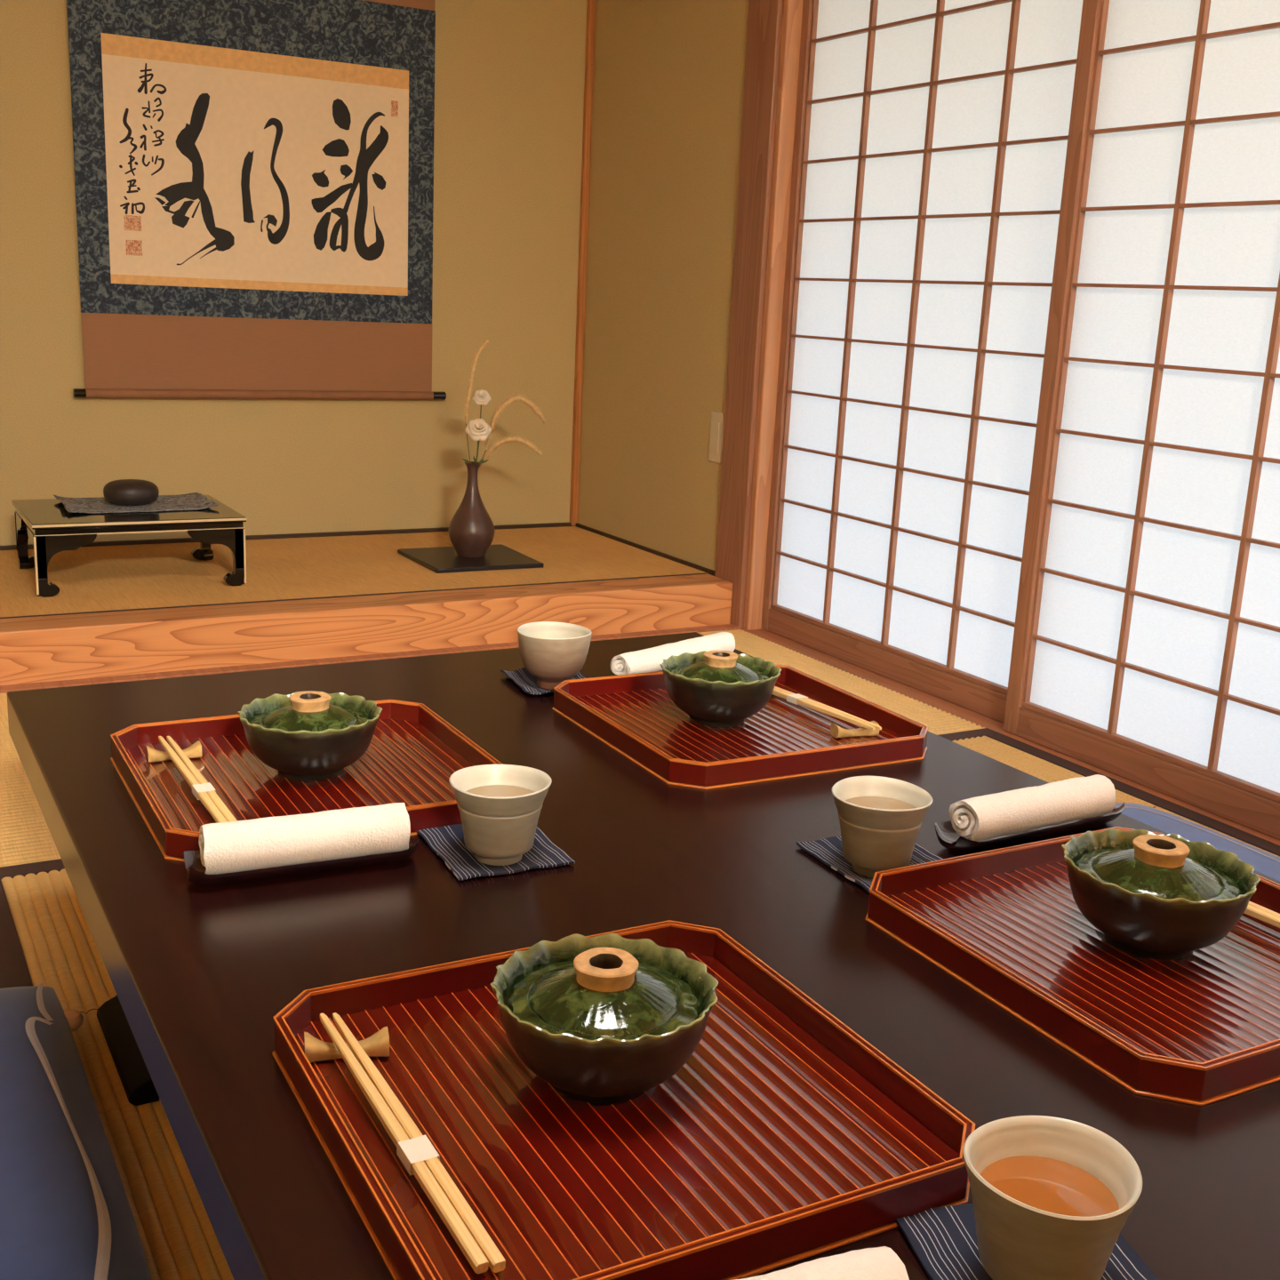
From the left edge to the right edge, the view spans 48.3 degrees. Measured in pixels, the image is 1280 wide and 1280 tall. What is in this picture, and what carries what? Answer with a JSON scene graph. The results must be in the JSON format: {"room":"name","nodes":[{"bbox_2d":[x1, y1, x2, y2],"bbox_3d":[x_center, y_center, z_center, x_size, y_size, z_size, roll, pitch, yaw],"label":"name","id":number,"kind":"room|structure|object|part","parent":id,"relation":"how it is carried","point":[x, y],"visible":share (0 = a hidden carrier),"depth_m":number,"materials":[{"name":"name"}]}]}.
{"room":"japanese dining room","nodes":[
{"label":"japanese dining room","id":0,"kind":"room"},
{"bbox_2d":[0,0,587,545],"bbox_3d":[-1.570,-1.272,3.747,3.650,2.600,0.100,-5,16,-29],"label":"wall","id":1,"kind":"structure","parent":0,"point":[509,75],"depth_m":4.24,"materials":[{"name":"beige paint"}]},
{"bbox_2d":[66,0,446,399],"bbox_3d":[-1.030,-1.395,3.939,1.068,1.442,0.025,-5,16,-29],"label":"scroll","id":2,"kind":"object","parent":1,"relation":"attached to","point":[252,162],"visible":1,"depth_m":3.97,"materials":[{"name":"beige paper"}]},
{"bbox_3d":[-1.513,-0.667,3.855,0.032,0.025,0.025,-5,16,-29],"label":"roller knob","id":3,"kind":"part","parent":2,"relation":"part of","materials":[{"name":"black paint"}]},
{"bbox_3d":[-0.615,-0.746,4.354,0.042,0.025,0.025,-5,16,-29],"label":"roller knob","id":4,"kind":"part","parent":2,"relation":"part of","materials":[{"name":"black paint"}]},
{"bbox_2d":[0,522,572,550],"bbox_3d":[-1.652,-0.248,3.906,3.304,0.027,0.017,-5,16,-29],"label":"baseboard","id":5,"kind":"structure","parent":1,"relation":"attached to","point":[551,524],"depth_m":4.27,"materials":[{"name":"black wood"}]},
{"bbox_2d":[569,0,596,526],"bbox_3d":[-0.167,-1.484,4.430,0.022,2.281,0.022,-5,16,-29],"label":"trim","id":6,"kind":"structure","parent":1,"relation":"attached to","point":[591,4],"depth_m":4.49,"materials":[{"name":"brown wood"}]},
{"bbox_2d":[0,526,709,618],"bbox_3d":[-1.443,-0.107,3.558,3.310,0.101,0.870,-5,16,-29],"label":"floor","id":7,"kind":"structure","parent":0,"point":[103,579],"depth_m":3.78,"materials":[{"name":"wicker"}]},
{"bbox_2d":[11,495,247,597],"bbox_3d":[-1.282,-0.244,3.579,0.490,0.173,0.395,-5,16,-29],"label":"writing desk","id":8,"kind":"object","parent":7,"relation":"on","point":[50,529],"visible":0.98,"depth_m":3.45,"materials":[{"name":"black paint"}]},
{"bbox_3d":[-1.493,-0.245,3.604,0.137,0.145,0.137,-5,16,-29],"label":"leg","id":9,"kind":"part","parent":8,"relation":"part of","materials":[{"name":"black paint"}]},
{"bbox_3d":[-1.372,-0.189,3.394,0.137,0.145,0.137,-5,16,-29],"label":"leg","id":10,"kind":"part","parent":8,"relation":"part of","materials":[{"name":"black paint"}]},
{"bbox_2d":[53,492,218,513],"bbox_3d":[-1.278,-0.352,3.618,0.363,0.016,0.268,-5,16,-29],"label":"mat","id":11,"kind":"object","parent":8,"relation":"on","point":[194,500],"visible":0.83,"depth_m":3.60,"materials":[{"name":"grey fabric"}]},
{"bbox_2d":[103,479,159,505],"bbox_3d":[-1.283,-0.373,3.600,0.132,0.061,0.119,-5,16,-29],"label":"case","id":12,"kind":"object","parent":11,"relation":"on","point":[122,492],"visible":1,"depth_m":3.56,"materials":[{"name":"brown stone"}]},
{"bbox_3d":[-1.193,-0.272,3.771,0.137,0.145,0.137,-5,16,-29],"label":"leg","id":13,"kind":"part","parent":8,"relation":"part of","materials":[{"name":"black paint"}]},
{"bbox_3d":[-1.072,-0.215,3.561,0.137,0.145,0.137,-5,16,-29],"label":"leg","id":14,"kind":"part","parent":8,"relation":"part of","materials":[{"name":"black paint"}]},
{"bbox_2d":[397,544,543,573],"bbox_3d":[-0.476,-0.231,4.017,0.325,0.012,0.315,-5,16,-29],"label":"board","id":15,"kind":"object","parent":7,"relation":"on","point":[499,556],"visible":1,"depth_m":3.96,"materials":[{"name":"black wood"}]},
{"bbox_2d":[448,461,494,557],"bbox_3d":[-0.470,-0.366,3.993,0.128,0.262,0.128,-5,16,-29],"label":"flower vase","id":16,"kind":"object","parent":15,"relation":"on","point":[471,528],"visible":1,"depth_m":3.96,"materials":[{"name":"brown ceramic"}]},
{"bbox_2d":[462,456,488,463],"bbox_3d":[-0.457,-0.501,3.967,0.082,0.023,0.022,-5,16,-29],"label":"leaf sprig","id":17,"kind":"object","parent":16,"relation":"in","point":[465,460],"visible":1,"depth_m":3.97,"materials":[{"name":"green plant"}]},
{"bbox_2d":[463,339,488,463],"bbox_3d":[-0.449,-0.646,3.910,0.071,0.357,0.028,-1,14,-15],"label":"dry grass","id":18,"kind":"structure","parent":16,"relation":"in","point":[477,354],"depth_m":3.89,"materials":[{"name":"beige plant"}]},
{"bbox_3d":[-0.472,-0.556,3.934,0.020,0.169,0.006,-5,16,-29],"label":"stem","id":19,"kind":"part","parent":18,"relation":"part of","materials":[{"name":"plant"}]},
{"bbox_2d":[464,418,491,463],"bbox_3d":[-0.447,-0.540,3.937,0.059,0.139,0.058,11,16,30],"label":"flower","id":20,"kind":"object","parent":16,"relation":"in","point":[477,429],"visible":1,"depth_m":3.91,"materials":[{"name":"white plant"}]},
{"bbox_3d":[-0.453,-0.525,3.954,0.013,0.101,0.005,13,17,36],"label":"stem","id":21,"kind":"part","parent":20,"relation":"part of","materials":[{"name":"plant"}]},
{"bbox_2d":[472,389,491,463],"bbox_3d":[-0.440,-0.584,3.956,0.041,0.217,0.043,12,16,33],"label":"flower","id":22,"kind":"object","parent":16,"relation":"in","point":[481,397],"visible":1,"depth_m":3.92,"materials":[{"name":"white plant"}]},
{"bbox_3d":[-0.446,-0.571,3.958,0.008,0.190,0.023,12,16,33],"label":"stem","id":23,"kind":"part","parent":22,"relation":"part of","materials":[{"name":"plant"}]},
{"bbox_2d":[478,434,542,468],"bbox_3d":[-0.359,-0.529,3.988,0.191,0.103,0.033,-4,15,-25],"label":"dry grass","id":24,"kind":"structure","parent":16,"relation":"on","point":[514,438],"depth_m":3.97,"materials":[{"name":"beige plant"}]},
{"bbox_2d":[480,392,546,461],"bbox_3d":[-0.360,-0.593,4.013,0.220,0.214,0.037,-6,16,-31],"label":"dry grass","id":25,"kind":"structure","parent":16,"relation":"in","point":[516,397],"depth_m":3.99,"materials":[{"name":"beige plant"}]},
{"bbox_2d":[0,629,1279,1279],"bbox_3d":[0.551,0.893,0.230,3.410,0.060,6.900,-5,16,-29],"label":"floor","id":26,"kind":"structure","parent":0,"point":[46,937],"depth_m":1.89,"materials":[{"name":"wicker"}]},
{"bbox_2d":[0,983,151,1279],"bbox_3d":[-0.772,0.503,1.293,0.573,0.079,0.629,-5,16,-29],"label":"floor cushion","id":27,"kind":"object","parent":26,"relation":"on","point":[66,1213],"visible":1,"depth_m":1.30,"materials":[{"name":"blue fabric"}]},
{"bbox_2d":[7,632,1279,1279],"bbox_3d":[0.095,0.406,1.283,1.010,0.350,1.860,-5,16,-29],"label":"dining table","id":28,"kind":"object","parent":26,"relation":"on","point":[200,975],"visible":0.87,"depth_m":1.18,"materials":[{"name":"brown wood"}]},
{"bbox_3d":[-0.531,0.327,1.606,0.131,0.294,0.208,-5,16,-29],"label":"leg","id":29,"kind":"part","parent":28,"relation":"part of","materials":[{"name":"black wood"}]},
{"bbox_2d":[184,839,418,885],"bbox_3d":[-0.302,0.195,1.283,0.202,0.024,0.058,-4,15,-25],"label":"tray","id":30,"kind":"object","parent":28,"relation":"on","point":[195,869],"visible":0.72,"depth_m":1.26,"materials":[{"name":"brown paint"}]},
{"bbox_2d":[198,802,410,874],"bbox_3d":[-0.299,0.178,1.278,0.184,0.046,0.046,-4,15,-25],"label":"rolled towel","id":31,"kind":"object","parent":30,"relation":"on","point":[278,841],"visible":0.99,"depth_m":1.26,"materials":[{"name":"white fabric"}]},
{"bbox_2d":[110,699,503,862],"bbox_3d":[-0.345,0.137,1.504,0.359,0.028,0.363,-5,15,-28],"label":"serving tray","id":32,"kind":"object","parent":28,"relation":"on","point":[412,754],"visible":0.55,"depth_m":1.50,"materials":[{"name":"red paint"}]},
{"bbox_2d":[145,740,201,762],"bbox_3d":[-0.503,0.121,1.541,0.056,0.016,0.022,-4,15,-26],"label":"chopstick rest","id":33,"kind":"object","parent":32,"relation":"on","point":[195,750],"visible":0.66,"depth_m":1.53,"materials":[{"name":"wood"}]},
{"bbox_2d":[158,736,236,823],"bbox_3d":[-0.450,0.143,1.445,0.019,0.020,0.265,-6,16,-31],"label":"chopsticks","id":34,"kind":"object","parent":32,"relation":"on","point":[204,791],"visible":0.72,"depth_m":1.43,"materials":[{"name":"beige wood"}]},
{"bbox_2d":[237,690,382,781],"bbox_3d":[-0.350,0.100,1.517,0.148,0.083,0.150,13,17,35],"label":"lidded bowl","id":35,"kind":"object","parent":32,"relation":"on","point":[308,735],"visible":1,"depth_m":1.48,"materials":[{"name":"green ceramic"}]},
{"bbox_3d":[-0.349,0.080,1.512,0.124,0.019,0.125,2,14,-3],"label":"lid","id":36,"kind":"part","parent":35,"relation":"part of","materials":[{"name":"green ceramic"}]},
{"bbox_3d":[-0.348,0.067,1.509,0.042,0.015,0.043,2,14,-3],"label":"knob","id":37,"kind":"part","parent":35,"relation":"part of","materials":[{"name":"wood"}]},
{"bbox_2d":[416,824,575,880],"bbox_3d":[-0.138,0.196,1.350,0.113,0.006,0.125,-4,15,-26],"label":"coaster","id":38,"kind":"object","parent":28,"relation":"on","point":[447,843],"visible":0.64,"depth_m":1.33,"materials":[{"name":"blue fabric"}]},
{"bbox_2d":[448,764,551,865],"bbox_3d":[-0.129,0.164,1.317,0.093,0.076,0.092,-1,14,-16],"label":"tea cup","id":39,"kind":"object","parent":38,"relation":"on","point":[500,806],"visible":1,"depth_m":1.29,"materials":[{"name":"grey ceramic"}]},
{"bbox_2d":[500,667,590,694],"bbox_3d":[-0.120,0.054,1.926,0.106,0.012,0.119,-3,15,-23],"label":"coaster","id":40,"kind":"object","parent":28,"relation":"on","point":[521,677],"visible":0.46,"depth_m":1.93,"materials":[{"name":"blue fabric"}]},
{"bbox_2d":[517,621,591,689],"bbox_3d":[-0.115,0.024,1.901,0.099,0.077,0.098,13,17,36],"label":"tea cup","id":41,"kind":"object","parent":40,"relation":"on","point":[554,652],"visible":0.92,"depth_m":1.87,"materials":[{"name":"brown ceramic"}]},
{"bbox_2d":[272,920,975,1279],"bbox_3d":[-0.022,0.291,0.929,0.359,0.028,0.363,-5,15,-28],"label":"serving tray","id":42,"kind":"object","parent":28,"relation":"on","point":[786,1136],"visible":0.74,"depth_m":0.89,"materials":[{"name":"red paint"}]},
{"bbox_2d":[304,1026,389,1063],"bbox_3d":[-0.199,0.274,0.966,0.056,0.017,0.022,-1,14,-15],"label":"chopstick rest","id":43,"kind":"object","parent":42,"relation":"on","point":[377,1044],"visible":0.73,"depth_m":0.96,"materials":[{"name":"wood"}]},
{"bbox_2d":[320,1012,505,1273],"bbox_3d":[-0.147,0.296,0.869,0.019,0.020,0.275,-5,16,-30],"label":"chopsticks","id":44,"kind":"object","parent":42,"relation":"on","point":[419,1156],"visible":1,"depth_m":0.84,"materials":[{"name":"brown wood"}]},
{"bbox_2d":[490,933,718,1103],"bbox_3d":[-0.024,0.252,0.948,0.151,0.084,0.149,1,14,-7],"label":"lidded bowl","id":45,"kind":"object","parent":42,"relation":"on","point":[609,1018],"visible":1,"depth_m":0.92,"materials":[{"name":"green ceramic"}]},
{"bbox_3d":[-0.023,0.232,0.943,0.126,0.019,0.126,15,18,41],"label":"lid","id":46,"kind":"part","parent":45,"relation":"part of","materials":[{"name":"green ceramic"}]},
{"bbox_3d":[-0.022,0.218,0.940,0.043,0.015,0.043,15,18,41],"label":"knob","id":47,"kind":"part","parent":45,"relation":"part of","materials":[{"name":"wood"}]},
{"bbox_2d":[610,632,735,675],"bbox_3d":[0.051,0.021,2.045,0.040,0.036,0.237,15,18,40],"label":"rolled towel","id":48,"kind":"object","parent":28,"relation":"on","point":[649,660],"visible":0.9,"depth_m":2.00,"materials":[{"name":"white fabric"}]},
{"bbox_2d":[552,664,928,789],"bbox_3d":[0.118,0.096,1.764,0.359,0.028,0.363,-5,15,-28],"label":"serving tray","id":49,"kind":"object","parent":28,"relation":"on","point":[635,715],"visible":0.81,"depth_m":1.72,"materials":[{"name":"red paint"}]},
{"bbox_2d":[659,650,781,727],"bbox_3d":[0.098,0.058,1.773,0.149,0.084,0.151,-6,16,-31],"label":"lidded bowl","id":50,"kind":"object","parent":49,"relation":"on","point":[715,688],"visible":1,"depth_m":1.74,"materials":[{"name":"green ceramic"}]},
{"bbox_3d":[0.099,0.038,1.768,0.126,0.019,0.126,7,14,18],"label":"lid","id":51,"kind":"part","parent":50,"relation":"part of","materials":[{"name":"green ceramic"}]},
{"bbox_3d":[0.100,0.025,1.765,0.043,0.015,0.043,7,14,18],"label":"knob","id":52,"kind":"part","parent":50,"relation":"part of","materials":[{"name":"wood"}]},
{"bbox_2d":[772,686,881,729],"bbox_3d":[0.219,0.083,1.821,0.019,0.020,0.275,-5,15,-28],"label":"chopsticks","id":53,"kind":"object","parent":49,"relation":"on","point":[796,699],"visible":0.71,"depth_m":1.80,"materials":[{"name":"beige wood"}]},
{"bbox_2d":[830,720,879,737],"bbox_3d":[0.262,0.109,1.737,0.056,0.016,0.022,-2,14,-19],"label":"chopstick rest","id":54,"kind":"object","parent":49,"relation":"on","point":[836,731],"visible":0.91,"depth_m":1.73,"materials":[{"name":"wood"}]},
{"bbox_2d":[796,835,943,893],"bbox_3d":[0.230,0.209,1.364,0.113,0.006,0.123,-4,15,-26],"label":"coaster","id":55,"kind":"object","parent":28,"relation":"on","point":[828,851],"visible":0.3,"depth_m":1.37,"materials":[{"name":"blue fabric"}]},
{"bbox_2d":[832,776,932,878],"bbox_3d":[0.222,0.178,1.328,0.092,0.076,0.094,-3,15,-23],"label":"tea cup","id":56,"kind":"object","parent":55,"relation":"on","point":[881,819],"visible":0.94,"depth_m":1.30,"materials":[{"name":"grey ceramic"}]},
{"bbox_2d":[896,1203,1159,1279],"bbox_3d":[0.221,0.349,0.785,0.124,0.006,0.128,-1,14,-13],"label":"coaster","id":57,"kind":"object","parent":28,"relation":"on","point":[943,1239],"visible":0.43,"depth_m":0.80,"materials":[{"name":"blue fabric"}]},
{"bbox_2d":[963,1115,1142,1279],"bbox_3d":[0.216,0.313,0.764,0.091,0.078,0.094,11,16,30],"label":"tea cup","id":58,"kind":"object","parent":57,"relation":"on","point":[1053,1197],"visible":1,"depth_m":0.76,"materials":[{"name":"grey ceramic"}]},
{"bbox_2d":[934,802,1124,852],"bbox_3d":[0.398,0.187,1.453,0.232,0.024,0.058,-6,16,-31],"label":"tray","id":59,"kind":"object","parent":28,"relation":"on","point":[947,836],"visible":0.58,"depth_m":1.42,"materials":[{"name":"brown paint"}]},
{"bbox_2d":[948,774,1116,841],"bbox_3d":[0.401,0.170,1.449,0.200,0.044,0.044,-6,16,-31],"label":"rolled towel","id":60,"kind":"object","parent":59,"relation":"on","point":[986,817],"visible":1,"depth_m":1.42,"materials":[{"name":"white fabric"}]},
{"bbox_2d":[865,826,1279,1105],"bbox_3d":[0.425,0.250,1.187,0.359,0.028,0.363,-5,15,-28],"label":"serving tray","id":61,"kind":"object","parent":28,"relation":"on","point":[1202,1028],"visible":0.7,"depth_m":1.14,"materials":[{"name":"red paint"}]},
{"bbox_2d":[1061,828,1260,959],"bbox_3d":[0.431,0.212,1.195,0.157,0.087,0.155,-8,17,-38],"label":"lidded bowl","id":62,"kind":"object","parent":61,"relation":"on","point":[1150,895],"visible":1,"depth_m":1.16,"materials":[{"name":"green ceramic"}]},
{"bbox_3d":[0.432,0.191,1.190,0.131,0.020,0.132,5,14,11],"label":"lid","id":63,"kind":"part","parent":62,"relation":"part of","materials":[{"name":"green ceramic"}]},
{"bbox_3d":[0.432,0.177,1.187,0.044,0.016,0.045,5,14,11],"label":"knob","id":64,"kind":"part","parent":62,"relation":"part of","materials":[{"name":"wood"}]},
{"bbox_2d":[1243,901,1279,927],"bbox_3d":[0.533,0.235,1.250,0.019,0.020,0.275,-4,15,-26],"label":"chopsticks","id":65,"kind":"object","parent":61,"relation":"on","point":[1257,911],"visible":0.16,"depth_m":1.23,"materials":[{"name":"beige wood"}]},
{"label":"tray","id":66,"kind":"object","parent":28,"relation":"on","visible":0},
{"bbox_2d":[734,1246,909,1279],"bbox_3d":[0.046,0.337,0.696,0.186,0.043,0.043,-3,15,-22],"label":"rolled towel","id":67,"kind":"object","parent":66,"relation":"on","point":[877,1263],"visible":1,"depth_m":0.71,"materials":[{"name":"white fabric"}]},
{"bbox_2d":[1113,802,1279,880],"bbox_3d":[0.736,0.382,2.098,0.629,0.073,0.600,-5,16,-29],"label":"floor cushion","id":68,"kind":"object","parent":26,"relation":"on","point":[1266,863],"visible":0.11,"depth_m":2.28,"materials":[{"name":"blue fabric"}]},
{"bbox_2d":[577,0,749,570],"bbox_3d":[0.156,-1.290,4.155,0.244,2.600,0.890,-5,16,-29],"label":"wall","id":69,"kind":"structure","parent":0,"point":[668,83],"depth_m":4.11,"materials":[{"name":"beige paint"}]},
{"bbox_2d":[0,574,732,685],"bbox_3d":[-1.215,0.022,3.149,3.291,0.137,0.129,-5,16,-29],"label":"alcove sill beam","id":70,"kind":"structure","parent":69,"relation":"attached to","point":[40,649],"depth_m":3.36,"materials":[{"name":"brown wood"}]},
{"bbox_2d":[0,624,738,693],"bbox_3d":[-1.176,0.097,3.092,3.293,0.022,0.037,-5,16,-29],"label":"trim","id":71,"kind":"structure","parent":69,"relation":"attached to","point":[726,627],"depth_m":3.31,"materials":[{"name":"brown wood"}]},
{"bbox_2d":[575,523,715,575],"bbox_3d":[0.002,-0.273,4.329,0.008,0.027,0.870,-5,16,-29],"label":"baseboard","id":72,"kind":"structure","parent":69,"relation":"attached to","point":[637,546],"depth_m":4.28,"materials":[{"name":"black wood"}]},
{"bbox_2d":[708,411,724,463],"bbox_3d":[0.209,-0.556,3.916,0.006,0.136,0.066,-5,16,-29],"label":"light switch","id":73,"kind":"object","parent":69,"relation":"attached to","point":[717,419],"visible":1,"depth_m":3.91,"materials":[{"name":"beige plastic"}]},
{"bbox_2d":[715,0,783,629],"bbox_3d":[0.357,-1.209,3.687,0.158,2.418,0.136,-5,16,-29],"label":"wooden post","id":74,"kind":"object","parent":69,"relation":"attached to","point":[764,18],"depth_m":3.71,"materials":[{"name":"brown wood"}]},
{"bbox_2d":[743,0,803,630],"bbox_3d":[0.390,-0.925,3.687,0.144,1.868,0.024,-5,16,-29],"label":"trim","id":75,"kind":"structure","parent":69,"relation":"attached to","point":[792,9],"depth_m":3.67,"materials":[{"name":"brown wood"}]},
{"bbox_2d":[739,628,1279,845],"bbox_3d":[2.012,0.769,1.023,0.157,0.060,6.866,-5,16,-29],"label":"trim","id":76,"kind":"structure","parent":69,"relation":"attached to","point":[964,713],"depth_m":3.20,"materials":[{"name":"brown wood"}]},
{"bbox_2d":[760,0,1083,722],"bbox_3d":[0.628,-0.802,3.251,0.030,1.817,1.022,-5,16,-29],"label":"sliding door","id":77,"kind":"structure","parent":76,"relation":"on","point":[931,137],"depth_m":3.27,"materials":[{"name":"paper"}]},
{"bbox_2d":[1003,0,1279,839],"bbox_3d":[1.078,-0.575,2.400,0.030,1.817,1.029,-5,16,-29],"label":"sliding door","id":78,"kind":"structure","parent":76,"relation":"on","point":[1146,649],"depth_m":2.63,"materials":[{"name":"paper"}]}
]}

